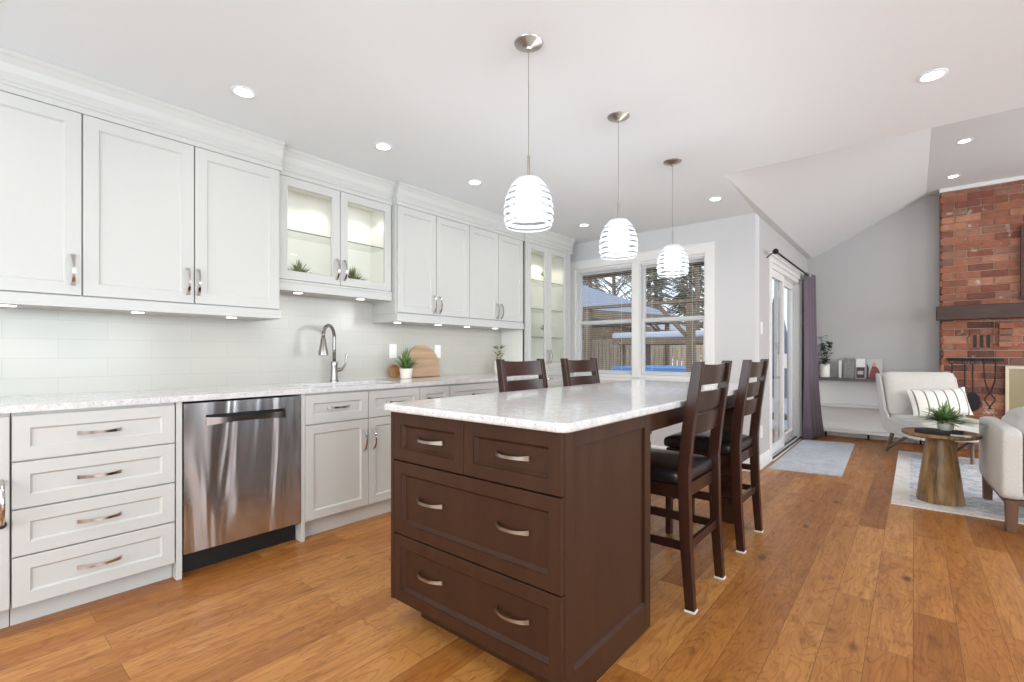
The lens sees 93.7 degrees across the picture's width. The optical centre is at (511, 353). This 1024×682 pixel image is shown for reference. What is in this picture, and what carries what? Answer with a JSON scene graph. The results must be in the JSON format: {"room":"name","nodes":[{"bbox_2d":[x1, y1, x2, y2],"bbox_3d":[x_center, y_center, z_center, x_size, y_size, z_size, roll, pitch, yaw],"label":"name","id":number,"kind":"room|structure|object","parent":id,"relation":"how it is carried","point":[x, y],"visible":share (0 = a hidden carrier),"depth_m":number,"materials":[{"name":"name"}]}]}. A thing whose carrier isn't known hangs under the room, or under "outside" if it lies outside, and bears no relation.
{"room":"kitchen","nodes":[
{"label":"kitchen","id":0,"kind":"room"},
{"bbox_2d":[399,368,412,378],"bbox_3d":[-0.882,0.167,3.996,0.110,0.084,0.110,0,0,40],"label":"pot","id":1,"kind":"object","parent":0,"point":[405,373],"depth_m":3.96,"materials":[{"name":"white ceramic"}]},
{"bbox_2d":[0,0,1023,258],"bbox_3d":[1.910,-1.695,1.988,7.520,0.720,10.600,0,0,40],"label":"ceiling","id":2,"kind":"structure","parent":0,"point":[721,88],"depth_m":2.40,"materials":[{"name":"white paint"}]},
{"bbox_2d":[230,85,255,98],"bbox_3d":[-1.369,-1.331,2.448,0.116,0.006,0.116,0,0,40],"label":"recessed light","id":3,"kind":"object","parent":2,"relation":"in","point":[241,91],"visible":1,"depth_m":2.44,"materials":[{"name":"white paint"}]},
{"bbox_2d":[374,142,391,150],"bbox_3d":[-0.830,-1.331,3.092,0.116,0.006,0.116,0,0,40],"label":"recessed light","id":4,"kind":"object","parent":2,"relation":"in","point":[380,146],"visible":1,"depth_m":3.08,"materials":[{"name":"white paint"}]},
{"bbox_2d":[467,179,481,184],"bbox_3d":[-0.291,-1.331,3.737,0.116,0.006,0.116,0,0,40],"label":"recessed light","id":5,"kind":"object","parent":2,"relation":"in","point":[473,181],"visible":1,"depth_m":3.73,"materials":[{"name":"white paint"}]},
{"bbox_2d":[504,34,553,231],"bbox_3d":[0.071,-0.940,2.065,0.214,0.790,0.214,0,0,40],"label":"pendant lamp","id":6,"kind":"object","parent":2,"relation":"hanging from","point":[528,190],"visible":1,"depth_m":2.02,"materials":[{"name":"white glass"}]},
{"bbox_2d":[579,223,589,226],"bbox_3d":[0.748,-1.331,4.979,0.116,0.006,0.116,0,0,40],"label":"recessed light","id":7,"kind":"object","parent":2,"relation":"in","point":[582,224],"visible":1,"depth_m":4.95,"materials":[{"name":"white paint"}]},
{"bbox_2d":[599,111,637,259],"bbox_3d":[0.600,-0.940,2.705,0.214,0.790,0.214,0,0,40],"label":"pendant lamp","id":8,"kind":"object","parent":2,"relation":"hanging from","point":[618,239],"visible":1,"depth_m":2.65,"materials":[{"name":"white glass"}]},
{"bbox_2d":[657,158,688,276],"bbox_3d":[1.118,-0.940,3.341,0.214,0.790,0.214,0,0,40],"label":"pendant lamp","id":9,"kind":"object","parent":2,"relation":"hanging from","point":[672,256],"visible":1,"depth_m":3.29,"materials":[{"name":"white glass"}]},
{"bbox_2d":[708,197,722,200],"bbox_3d":[1.753,-1.331,4.139,0.116,0.006,0.116,0,0,40],"label":"recessed light","id":10,"kind":"object","parent":2,"relation":"in","point":[711,198],"visible":1,"depth_m":4.12,"materials":[{"name":"white paint"}]},
{"bbox_2d":[917,68,948,82],"bbox_3d":[2.017,-1.331,2.303,0.116,0.006,0.116,0,0,40],"label":"recessed light","id":11,"kind":"object","parent":2,"relation":"in","point":[935,74],"visible":1,"depth_m":2.30,"materials":[{"name":"white paint"}]},
{"bbox_2d":[0,428,1023,681],"bbox_3d":[1.910,1.155,1.988,7.520,0.060,10.600,0,0,40],"label":"floor","id":12,"kind":"structure","parent":0,"point":[841,582],"depth_m":2.07,"materials":[{"name":"brown wood"}]},
{"bbox_2d":[0,413,9,628],"bbox_3d":[-2.489,0.683,1.800,0.672,0.884,0.807,0,0,40],"label":"base cabinet","id":13,"kind":"object","parent":12,"relation":"on","point":[4,418],"visible":0.99,"depth_m":1.93,"materials":[{"name":"grey paint"}]},
{"bbox_2d":[9,402,174,625],"bbox_3d":[-2.061,0.683,2.339,0.638,0.884,0.563,0,0,40],"label":"base cabinet","id":14,"kind":"object","parent":12,"relation":"on","point":[92,490],"visible":0.98,"depth_m":2.13,"materials":[{"name":"grey paint"}]},
{"bbox_2d":[172,402,181,580],"bbox_3d":[-1.885,0.683,2.579,0.600,0.884,0.025,0,0,40],"label":"end panel","id":15,"kind":"object","parent":12,"relation":"on","point":[177,566],"visible":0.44,"depth_m":2.38,"materials":[{"name":"grey paint"}]},
{"bbox_2d":[182,395,300,572],"bbox_3d":[-1.663,0.689,2.806,0.608,0.872,0.604,0,0,40],"label":"dishwasher","id":16,"kind":"object","parent":12,"relation":"on","point":[241,457],"visible":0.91,"depth_m":2.60,"materials":[{"name":"silver metal"}]},
{"bbox_2d":[293,394,304,541],"bbox_3d":[-1.480,0.683,3.063,0.600,0.884,0.022,0,0,40],"label":"end panel","id":17,"kind":"object","parent":12,"relation":"on","point":[300,527],"visible":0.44,"depth_m":2.87,"materials":[{"name":"grey paint"}]},
{"bbox_2d":[305,386,419,536],"bbox_3d":[-1.177,0.683,3.396,0.638,0.884,0.873,0,0,40],"label":"base cabinet","id":18,"kind":"object","parent":12,"relation":"on","point":[348,433],"visible":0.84,"depth_m":3.11,"materials":[{"name":"grey paint"}]},
{"bbox_2d":[0,373,547,413],"bbox_3d":[-1.511,0.225,3.020,0.623,0.030,5.095,0,0,40],"label":"countertop","id":19,"kind":"structure","parent":18,"relation":"on","point":[48,402],"depth_m":2.65,"materials":[{"name":"stone"}]},
{"bbox_2d":[318,324,347,381],"bbox_3d":[-1.330,-0.004,3.517,0.115,0.427,0.281,0,0,18],"label":"faucet","id":20,"kind":"object","parent":19,"relation":"on","point":[323,350],"visible":1,"depth_m":3.58,"materials":[{"name":"silver metal"}]},
{"bbox_2d":[388,365,399,377],"bbox_3d":[-0.987,0.150,4.032,0.030,0.116,0.116,0,0,40],"label":"serving board","id":21,"kind":"object","parent":19,"relation":"on","point":[394,372],"visible":0.9,"depth_m":4.02,"materials":[{"name":"brown wood"}]},
{"bbox_2d":[390,348,424,378],"bbox_3d":[-0.875,0.075,4.008,0.294,0.268,0.332,0,0,40],"label":"potted grass","id":22,"kind":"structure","parent":19,"relation":"on","point":[406,369],"depth_m":3.96,"materials":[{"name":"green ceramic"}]},
{"bbox_2d":[409,345,439,376],"bbox_3d":[-0.799,0.066,4.305,0.062,0.283,0.360,0,0,40],"label":"cutting board","id":23,"kind":"object","parent":19,"relation":"on","point":[426,355],"visible":0.73,"depth_m":4.31,"materials":[{"name":"brown wood"}]},
{"bbox_2d":[492,345,504,373],"bbox_3d":[-0.147,0.059,4.925,0.167,0.300,0.174,0,0,-33],"label":"potted plant","id":24,"kind":"object","parent":19,"relation":"on","point":[501,346],"visible":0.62,"depth_m":4.91,"materials":[{"name":"green plant"}]},
{"bbox_2d":[418,384,448,399],"bbox_3d":[-0.800,0.683,3.846,0.638,0.884,0.295,0,0,40],"label":"base cabinet","id":25,"kind":"object","parent":12,"relation":"on","point":[431,391],"visible":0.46,"depth_m":3.66,"materials":[{"name":"grey paint"}]},
{"bbox_2d":[448,378,538,396],"bbox_3d":[-0.291,0.683,4.456,0.638,0.884,1.286,0,0,40],"label":"base cabinet","id":26,"kind":"object","parent":12,"relation":"on","point":[462,389],"visible":0.19,"depth_m":3.99,"materials":[{"name":"grey paint"}]},
{"bbox_2d":[496,359,547,391],"bbox_3d":[0.242,0.580,2.926,0.517,1.090,0.452,0,0,40],"label":"counter chair","id":27,"kind":"object","parent":12,"relation":"on","point":[537,367],"visible":0.12,"depth_m":3.06,"materials":[{"name":"brown wood"}]},
{"bbox_2d":[501,241,569,387],"bbox_3d":[0.299,-0.025,5.379,0.372,2.300,0.843,0,0,40],"label":"tall cabinet","id":28,"kind":"object","parent":12,"relation":"on","point":[546,298],"visible":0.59,"depth_m":5.51,"materials":[{"name":"white wood"}]},
{"bbox_2d":[531,309,562,312],"bbox_3d":[0.266,-0.484,5.407,0.262,0.008,0.805,0,0,40],"label":"glass shelf","id":29,"kind":"object","parent":28,"relation":"attached to","point":[532,310],"depth_m":5.49,"materials":[{"name":"clear glass"}]},
{"bbox_2d":[531,337,562,338],"bbox_3d":[0.266,-0.179,5.407,0.262,0.008,0.805,0,0,40],"label":"glass shelf","id":30,"kind":"object","parent":28,"relation":"attached to","point":[531,337],"depth_m":5.60,"materials":[{"name":"clear glass"}]},
{"bbox_2d":[391,394,746,681],"bbox_3d":[0.538,0.683,2.620,0.873,0.884,2.290,0,0,40],"label":"kitchen island","id":31,"kind":"object","parent":12,"relation":"on","point":[530,548],"visible":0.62,"depth_m":1.72,"materials":[{"name":"brown wood"}]},
{"bbox_2d":[384,380,737,432],"bbox_3d":[0.574,0.225,2.642,0.934,0.030,2.410,0,0,40],"label":"island countertop","id":32,"kind":"structure","parent":31,"relation":"on","point":[565,409],"depth_m":1.98,"materials":[{"name":"stone"}]},
{"bbox_2d":[560,358,651,504],"bbox_3d":[0.688,0.580,3.459,0.517,1.090,0.452,0,0,40],"label":"counter chair","id":33,"kind":"object","parent":12,"relation":"on","point":[567,366],"visible":0.13,"depth_m":3.59,"materials":[{"name":"brown wood"}]},
{"bbox_2d":[650,360,731,614],"bbox_3d":[0.757,0.580,2.385,0.517,1.090,0.452,0,0,40],"label":"counter chair","id":34,"kind":"object","parent":12,"relation":"on","point":[681,475],"visible":0.59,"depth_m":2.19,"materials":[{"name":"brown wood"}]},
{"bbox_2d":[664,359,768,553],"bbox_3d":[1.276,0.580,3.013,0.517,1.090,0.452,0,0,40],"label":"counter chair","id":35,"kind":"object","parent":12,"relation":"on","point":[737,447],"visible":0.72,"depth_m":2.86,"materials":[{"name":"brown wood"}]},
{"bbox_2d":[768,439,854,476],"bbox_3d":[3.395,1.121,5.308,0.600,0.008,2.100,0,0,40],"label":"door mat","id":36,"kind":"object","parent":12,"relation":"on","point":[808,456],"visible":1,"depth_m":5.10,"materials":[{"name":"grey fabric"}]},
{"bbox_2d":[819,377,921,444],"bbox_3d":[4.654,0.725,6.229,1.190,0.800,0.228,0,0,40],"label":"console shelf","id":37,"kind":"object","parent":12,"relation":"on","point":[848,405],"visible":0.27,"depth_m":6.42,"materials":[{"name":"white paint"}]},
{"bbox_2d":[818,335,834,376],"bbox_3d":[4.239,0.037,6.527,0.250,0.575,0.241,0,0,40],"label":"potted plant","id":38,"kind":"object","parent":37,"relation":"on","point":[824,369],"visible":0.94,"depth_m":6.49,"materials":[{"name":"green plant"}]},
{"bbox_2d":[839,360,842,377],"bbox_3d":[4.421,0.209,6.457,0.030,0.230,0.140,0,0,40],"label":"book","id":39,"kind":"object","parent":37,"relation":"on","point":[840,361],"visible":1,"depth_m":6.41,"materials":[{"name":"white paper"}]},
{"bbox_2d":[843,358,854,377],"bbox_3d":[4.475,0.192,6.373,0.120,0.265,0.080,0,0,40],"label":"book","id":40,"kind":"object","parent":37,"relation":"on","point":[849,363],"visible":0.88,"depth_m":6.36,"materials":[{"name":"grey paper"}]},
{"bbox_2d":[856,359,865,377],"bbox_3d":[4.567,0.197,6.289,0.100,0.255,0.071,0,0,40],"label":"framed print","id":41,"kind":"object","parent":37,"relation":"on","point":[860,363],"visible":0.98,"depth_m":6.28,"materials":[{"name":"white"}]},
{"bbox_2d":[866,359,881,378],"bbox_3d":[4.675,0.200,6.195,0.165,0.250,0.067,0,0,40],"label":"print","id":42,"kind":"object","parent":37,"relation":"on","point":[873,366],"visible":0.9,"depth_m":6.20,"materials":[{"name":"grey"}]},
{"bbox_2d":[891,451,1023,523],"bbox_3d":[4.610,1.119,3.744,2.530,0.011,2.500,0,0,40],"label":"area rug","id":43,"kind":"object","parent":12,"relation":"on","point":[908,464],"visible":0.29,"depth_m":3.85,"materials":[{"name":"grey fabric"}]},
{"bbox_2d":[875,372,978,464],"bbox_3d":[4.550,0.665,5.157,0.758,0.914,0.857,0,0,13],"label":"lounge chair","id":44,"kind":"object","parent":43,"relation":"on","point":[894,401],"visible":0.52,"depth_m":5.37,"materials":[{"name":"fabric"}]},
{"bbox_2d":[882,372,957,415],"bbox_3d":[4.611,0.466,5.426,0.685,0.515,0.245,0,0,13],"label":"cushion","id":45,"kind":"object","parent":44,"relation":"on","point":[896,399],"depth_m":5.40,"materials":[{"name":"fabric"}]},
{"bbox_2d":[890,414,978,433],"bbox_3d":[4.528,0.750,5.061,0.695,0.169,0.660,0,0,13],"label":"seat cushion","id":46,"kind":"object","parent":44,"relation":"on","point":[896,417],"depth_m":4.91,"materials":[{"name":"fabric"}]},
{"bbox_2d":[906,387,973,415],"bbox_3d":[4.605,0.525,5.176,0.570,0.329,0.174,0,0,13],"label":"lumbar pillow","id":47,"kind":"object","parent":44,"relation":"on","point":[920,399],"visible":0.8,"depth_m":5.13,"materials":[{"name":"fabric"}]},
{"bbox_2d":[901,427,981,506],"bbox_3d":[3.236,0.853,3.629,0.458,0.523,0.458,0,0,40],"label":"side table","id":48,"kind":"object","parent":43,"relation":"on","point":[940,480],"visible":0.8,"depth_m":3.54,"materials":[{"name":"brown wood"}]},
{"bbox_2d":[914,427,962,434],"bbox_3d":[3.197,0.585,3.597,0.160,0.022,0.260,0,0,-42],"label":"book","id":49,"kind":"object","parent":48,"relation":"on","point":[918,429],"visible":0.94,"depth_m":3.57,"materials":[{"name":"black paper"}]},
{"bbox_2d":[902,400,986,430],"bbox_3d":[3.241,0.458,3.567,0.650,0.230,0.658,0,0,40],"label":"potted plant","id":50,"kind":"object","parent":49,"relation":"on","point":[946,418],"visible":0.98,"depth_m":3.56,"materials":[{"name":"green plant"}]},
{"bbox_2d":[950,434,972,437],"bbox_3d":[3.224,0.591,3.443,0.070,0.010,0.110,0,0,-38],"label":"card","id":51,"kind":"object","parent":48,"relation":"on","point":[965,436],"visible":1,"depth_m":3.43,"materials":[{"name":"white paper"}]},
{"bbox_2d":[979,407,1023,533],"bbox_3d":[3.675,0.746,3.132,0.829,0.759,0.879,0,0,37],"label":"armchair","id":52,"kind":"object","parent":43,"relation":"on","point":[1001,445],"visible":0.99,"depth_m":3.04,"materials":[{"name":"fabric"}]},
{"bbox_2d":[1001,407,1023,436],"bbox_3d":[3.511,0.565,3.249,0.252,0.398,0.600,0,0,37],"label":"cushion","id":53,"kind":"object","parent":52,"relation":"on","point":[1014,418],"depth_m":3.22,"materials":[{"name":"fabric"}]},
{"bbox_2d":[939,175,1023,450],"bbox_3d":[6.056,-0.414,5.028,2.365,3.078,0.314,0,0,40],"label":"brick fireplace","id":54,"kind":"object","parent":12,"relation":"on","point":[980,223],"visible":0.77,"depth_m":5.49,"materials":[{"name":"red brick"}]},
{"bbox_2d":[946,358,1003,360],"bbox_3d":[5.304,0.069,5.505,0.475,0.032,0.054,0,0,40],"label":"tool rack","id":55,"kind":"object","parent":54,"relation":"attached to","point":[947,359],"visible":1,"depth_m":5.49,"materials":[{"name":"black metal"}]},
{"bbox_2d":[949,359,954,372],"bbox_3d":[5.128,0.383,5.609,0.070,0.644,0.012,0,0,40],"label":"fireplace poker","id":56,"kind":"object","parent":55,"relation":"hanging from","point":[950,359],"visible":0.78,"depth_m":5.60,"materials":[{"name":"black metal"}]},
{"bbox_2d":[962,359,967,392],"bbox_3d":[5.219,0.383,5.532,0.084,0.644,0.084,0,0,40],"label":"brush","id":57,"kind":"object","parent":55,"relation":"hanging from","point":[963,359],"visible":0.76,"depth_m":5.53,"materials":[{"name":"black metal"}]},
{"bbox_2d":[966,359,980,411],"bbox_3d":[5.269,0.363,5.491,0.136,0.604,0.012,0,0,40],"label":"shovel","id":58,"kind":"object","parent":55,"relation":"hanging from","point":[973,399],"visible":0.87,"depth_m":5.49,"materials":[{"name":"black metal"}]},
{"bbox_2d":[983,360,996,408],"bbox_3d":[5.376,0.349,5.401,0.108,0.558,0.020,0,0,40],"label":"tongs","id":59,"kind":"object","parent":55,"relation":"hanging from","point":[983,360],"visible":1,"depth_m":5.40,"materials":[{"name":"black metal"}]},
{"bbox_2d":[936,302,1023,320],"bbox_3d":[5.931,-0.470,4.907,2.395,0.160,0.158,0,0,40],"label":"mantel","id":60,"kind":"object","parent":54,"relation":"attached to","point":[1003,310],"visible":1,"depth_m":5.38,"materials":[{"name":"brown wood"}]},
{"bbox_2d":[1005,366,1023,413],"bbox_3d":[5.922,0.632,4.990,1.115,0.985,0.034,0,0,40],"label":"doors","id":61,"kind":"structure","parent":54,"relation":"attached to","point":[1014,375],"depth_m":5.30,"materials":[{"name":"gold metal"}]},
{"bbox_2d":[1020,225,1023,298],"bbox_3d":[6.062,-1.000,4.877,1.235,0.810,0.040,0,0,40],"label":"picture frame","id":62,"kind":"object","parent":54,"relation":"attached to","point":[1021,226],"visible":1,"depth_m":5.25,"materials":[{"name":"black plastic"}]},
{"bbox_2d":[570,213,758,446],"bbox_3d":[1.490,-0.105,5.344,2.270,2.460,0.150,0,0,40],"label":"wall","id":63,"kind":"structure","parent":0,"point":[736,238],"depth_m":4.70,"materials":[{"name":"white paint"}]},
{"bbox_2d":[578,266,631,373],"bbox_3d":[1.082,-0.391,5.624,0.703,1.241,0.034,0,0,40],"label":"blind","id":64,"kind":"object","parent":63,"relation":"attached to","point":[625,266],"visible":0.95,"depth_m":5.60,"materials":[{"name":"white"}]},
{"bbox_2d":[570,241,715,382],"bbox_3d":[1.384,-0.365,5.367,1.758,1.500,0.150,0,0,40],"label":"window","id":65,"kind":"structure","parent":63,"relation":"attached to","point":[638,322],"depth_m":5.32,"materials":[{"name":"white paint"}]},
{"bbox_2d":[583,262,703,279],"bbox_3d":[1.218,-1.110,6.095,3.250,0.170,0.645,0,0,40],"label":"roof eave","id":66,"kind":"object","parent":63,"relation":"attached to","point":[693,265],"visible":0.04,"depth_m":6.28},
{"bbox_2d":[642,257,703,375],"bbox_3d":[1.703,-0.391,5.105,0.671,1.241,0.034,0,0,40],"label":"blind","id":67,"kind":"object","parent":63,"relation":"attached to","point":[696,258],"visible":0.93,"depth_m":5.09,"materials":[{"name":"white"}]},
{"bbox_2d":[651,445,749,471],"bbox_3d":[1.585,1.060,5.155,1.918,0.130,0.018,0,0,40],"label":"baseboard","id":68,"kind":"structure","parent":63,"relation":"attached to","point":[747,461],"depth_m":5.12,"materials":[{"name":"white paint"}]},
{"bbox_2d":[759,216,807,455],"bbox_3d":[3.287,-0.165,5.841,0.150,2.580,2.920,0,0,40],"label":"wall","id":69,"kind":"structure","parent":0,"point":[769,239],"depth_m":4.93,"materials":[{"name":"grey paint"}]},
{"bbox_2d":[760,322,762,333],"bbox_3d":[2.457,-0.250,4.724,0.008,0.120,0.074,0,0,40],"label":"light switch","id":70,"kind":"object","parent":69,"relation":"attached to","point":[761,323],"visible":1,"depth_m":4.71,"materials":[{"name":"white plastic"}]},
{"bbox_2d":[760,425,762,437],"bbox_3d":[2.457,0.770,4.724,0.008,0.120,0.074,0,0,40],"label":"wall outlet","id":71,"kind":"object","parent":69,"relation":"attached to","point":[761,427],"visible":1,"depth_m":4.71,"materials":[{"name":"white plastic"}]},
{"bbox_2d":[760,450,770,469],"bbox_3d":[2.490,1.060,4.756,0.018,0.130,0.568,0,0,40],"label":"baseboard","id":72,"kind":"structure","parent":69,"relation":"attached to","point":[765,458],"depth_m":4.79,"materials":[{"name":"white paint"}]},
{"bbox_2d":[769,252,802,460],"bbox_3d":[3.223,0.035,5.726,0.160,2.180,1.870,0,0,40],"label":"door","id":73,"kind":"structure","parent":69,"relation":"attached to","point":[783,441],"depth_m":5.65,"materials":[{"name":"white paint"}]},
{"bbox_2d":[766,249,809,280],"bbox_3d":[3.329,-1.007,5.676,0.130,0.073,2.356,0,0,40],"label":"curtain rod","id":74,"kind":"object","parent":69,"relation":"attached to","point":[775,251],"visible":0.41,"depth_m":5.12,"materials":[{"name":"black metal"}]},
{"bbox_2d":[802,272,824,438],"bbox_3d":[3.978,0.025,6.367,0.238,2.150,0.532,0,0,40],"label":"curtain","id":75,"kind":"object","parent":74,"relation":"hanging from","point":[812,414],"visible":0.94,"depth_m":6.29,"materials":[{"name":"purple fabric"}]},
{"bbox_2d":[808,195,941,377],"bbox_3d":[6.132,-0.465,5.268,5.250,3.180,0.150,0,0,40],"label":"wall","id":76,"kind":"structure","parent":0,"point":[877,290],"depth_m":6.23,"materials":[{"name":"grey paint"}]},
{"bbox_2d":[824,431,922,443],"bbox_3d":[4.716,1.060,6.342,1.400,0.130,0.018,0,0,40],"label":"baseboard","id":77,"kind":"structure","parent":76,"relation":"attached to","point":[828,432],"depth_m":6.35,"materials":[{"name":"white paint"}]},
{"bbox_2d":[937,422,954,430],"bbox_3d":[3.240,0.538,3.587,0.100,0.070,0.100,0,0,40],"label":"plant pot","id":78,"kind":"object","parent":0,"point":[945,427],"depth_m":3.55,"materials":[{"name":"white ceramic"}]},
{"bbox_2d":[926,107,1023,196],"bbox_3d":[5.352,-2.005,3.229,3.830,0.100,4.280,0,0,40],"label":"ceiling","id":79,"kind":"structure","parent":0,"point":[995,151],"depth_m":4.64,"materials":[{"name":"white paint"}]},
{"bbox_2d":[946,174,959,177],"bbox_3d":[4.865,-1.951,5.291,0.116,0.006,0.116,0,0,40],"label":"recessed light","id":80,"kind":"object","parent":79,"relation":"in","point":[955,175],"visible":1,"depth_m":5.29,"materials":[{"name":"white paint"}]},
{"bbox_2d":[956,138,972,143],"bbox_3d":[4.157,-1.951,4.410,0.116,0.006,0.116,0,0,40],"label":"recessed light","id":81,"kind":"object","parent":79,"relation":"in","point":[966,140],"visible":1,"depth_m":4.41,"materials":[{"name":"white paint"}]},
{"bbox_3d":[-1.854,-0.105,3.232,0.150,2.460,7.680,0,0,40],"label":"wall","id":82,"kind":"structure","parent":0,"visible":0},
{"bbox_2d":[0,90,281,320],"bbox_3d":[-2.187,-0.698,2.415,0.360,0.955,1.900,0,0,40],"label":"upper cabinet","id":83,"kind":"object","parent":82,"relation":"attached to","point":[97,215],"visible":1,"depth_m":2.47,"materials":[{"name":"grey paint"}]},
{"bbox_2d":[0,47,574,254],"bbox_3d":[-1.104,-1.248,3.709,0.386,0.174,5.275,0,0,40],"label":"crown molding","id":84,"kind":"structure","parent":83,"relation":"attached to","point":[22,75],"depth_m":2.77,"materials":[{"name":"grey paint"}]},
{"bbox_2d":[0,294,500,396],"bbox_3d":[-1.753,-0.135,3.226,0.012,0.720,5.100,0,0,40],"label":"backsplash","id":85,"kind":"structure","parent":82,"relation":"attached to","point":[43,352],"depth_m":3.03,"materials":[{"name":"tile"}]},
{"bbox_2d":[389,344,396,357],"bbox_3d":[-1.014,-0.020,4.093,0.008,0.120,0.074,0,0,40],"label":"wall outlet","id":86,"kind":"object","parent":85,"relation":"attached to","point":[392,347],"visible":1,"depth_m":4.09,"materials":[{"name":"white plastic"}]},
{"bbox_2d":[434,345,440,357],"bbox_3d":[-0.693,-0.020,4.477,0.008,0.120,0.074,0,0,40],"label":"wall outlet","id":87,"kind":"object","parent":85,"relation":"attached to","point":[437,348],"visible":0.86,"depth_m":4.47,"materials":[{"name":"white plastic"}]},
{"bbox_2d":[280,174,391,302],"bbox_3d":[-1.313,-0.794,3.503,0.304,0.762,0.886,0,0,40],"label":"upper cabinet","id":88,"kind":"object","parent":82,"relation":"attached to","point":[331,231],"visible":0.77,"depth_m":3.52,"materials":[{"name":"white wood"}]},
{"bbox_2d":[290,259,311,272],"bbox_3d":[-1.483,-0.579,3.314,0.256,0.158,0.271,0,0,40],"label":"grass planter","id":89,"kind":"object","parent":88,"relation":"in","point":[298,267],"visible":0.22,"depth_m":3.30,"materials":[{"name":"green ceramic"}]},
{"bbox_2d":[348,266,367,279],"bbox_3d":[-1.195,-0.583,3.624,0.277,0.166,0.282,0,0,40],"label":"grass planter","id":90,"kind":"object","parent":88,"relation":"in","point":[352,274],"visible":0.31,"depth_m":3.60,"materials":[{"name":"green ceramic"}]},
{"bbox_2d":[373,203,523,329],"bbox_3d":[-0.498,-0.713,4.436,0.360,0.925,1.584,0,0,40],"label":"upper cabinet","id":91,"kind":"object","parent":82,"relation":"attached to","point":[445,272],"visible":0.99,"depth_m":4.17,"materials":[{"name":"grey paint"}]},
{"label":"outside","id":92,"kind":"structure","parent":0,"visible":0},
{"bbox_3d":[5.323,1.375,25.074,36.000,0.200,34.700,0,0,40],"label":"snowy ground","id":93,"kind":"structure","parent":92,"visible":0},
{"bbox_2d":[772,398,786,429],"bbox_3d":[2.388,1.270,27.449,28.450,0.009,34.820,0,0,40],"label":"snow cover","id":94,"kind":"object","parent":93,"relation":"on","point":[785,400],"depth_m":10.65,"materials":[{"name":"grey snow"}]},
{"bbox_2d":[583,279,604,290],"bbox_3d":[4.753,-2.824,29.796,3.960,8.185,3.822,0,0,40],"label":"conifer tree","id":95,"kind":"object","parent":94,"relation":"on","point":[591,279],"visible":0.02,"depth_m":29.95,"materials":[{"name":"green plant"}]},
{"bbox_2d":[583,275,668,308],"bbox_3d":[5.092,-2.859,24.777,6.102,8.255,5.227,0,0,-3],"label":"bare tree","id":96,"kind":"object","parent":94,"relation":"on","point":[614,290],"visible":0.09,"depth_m":24.81,"materials":[{"name":"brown plant"}]},
{"bbox_2d":[582,285,677,365],"bbox_3d":[1.439,-0.580,14.894,4.427,3.690,5.454,0,0,-37],"label":"pavilion","id":97,"kind":"object","parent":94,"relation":"on","point":[609,313],"visible":0.06,"depth_m":13.61,"materials":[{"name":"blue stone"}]},
{"bbox_2d":[582,324,685,365],"bbox_3d":[3.443,-0.880,20.877,7.500,4.290,3.550,0,0,40],"label":"shed","id":98,"kind":"object","parent":94,"relation":"on","point":[597,333],"visible":0.07,"depth_m":18.44,"materials":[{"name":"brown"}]},
{"bbox_2d":[583,271,690,312],"bbox_3d":[5.889,-3.107,22.493,6.293,8.752,5.493,0,0,-40],"label":"bare tree","id":99,"kind":"object","parent":94,"relation":"on","point":[628,276],"visible":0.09,"depth_m":22.14,"materials":[{"name":"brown plant"}]},
{"bbox_2d":[583,298,703,371],"bbox_3d":[2.306,0.170,8.838,2.800,2.190,0.160,0,0,40],"label":"pergola","id":100,"kind":"object","parent":94,"relation":"on","point":[690,357],"visible":0.52,"depth_m":8.31,"materials":[{"name":"brown wood"}]},
{"bbox_2d":[612,365,685,371],"bbox_3d":[3.166,0.765,9.866,1.700,1.000,1.500,0,0,40],"label":"hot tub","id":101,"kind":"object","parent":94,"relation":"on","point":[664,368],"visible":0.1,"depth_m":9.30,"materials":[{"name":"blue"}]},
{"bbox_2d":[612,330,702,365],"bbox_3d":[4.297,0.365,12.310,2.800,1.800,2.000,0,0,40],"label":"shelter","id":102,"kind":"object","parent":94,"relation":"on","point":[652,338],"visible":0.31,"depth_m":11.79,"materials":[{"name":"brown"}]},
{"bbox_2d":[646,271,676,314],"bbox_3d":[7.772,-2.824,26.048,3.915,8.186,3.681,0,0,40],"label":"conifer tree","id":103,"kind":"object","parent":94,"relation":"on","point":[661,278],"visible":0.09,"depth_m":25.98,"materials":[{"name":"green plant"}]},
{"bbox_2d":[582,336,786,398],"bbox_3d":[3.280,0.320,17.175,15.000,1.890,0.160,0,0,40],"label":"wooden fence","id":104,"kind":"object","parent":94,"relation":"on","point":[603,348],"visible":0.05,"depth_m":16.47,"materials":[{"name":"brown wood"}]},
{"bbox_2d":[667,267,703,361],"bbox_3d":[8.398,-2.325,22.877,3.268,7.190,3.492,0,0,-26],"label":"conifer tree","id":105,"kind":"object","parent":94,"relation":"on","point":[681,309],"visible":0.11,"depth_m":22.70,"materials":[{"name":"green plant"}]},
{"bbox_2d":[620,267,772,329],"bbox_3d":[7.798,-2.623,19.918,5.745,7.785,5.870,0,0,-32],"label":"bare tree","id":106,"kind":"object","parent":94,"relation":"on","point":[696,281],"visible":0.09,"depth_m":19.62,"materials":[{"name":"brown plant"}]},
{"bbox_2d":[772,298,786,419],"bbox_3d":[5.162,0.019,9.370,0.699,2.489,0.699,0,0,-28],"label":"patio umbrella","id":107,"kind":"object","parent":94,"relation":"on","point":[785,329],"visible":0.09,"depth_m":9.19,"materials":[{"name":"fabric"}]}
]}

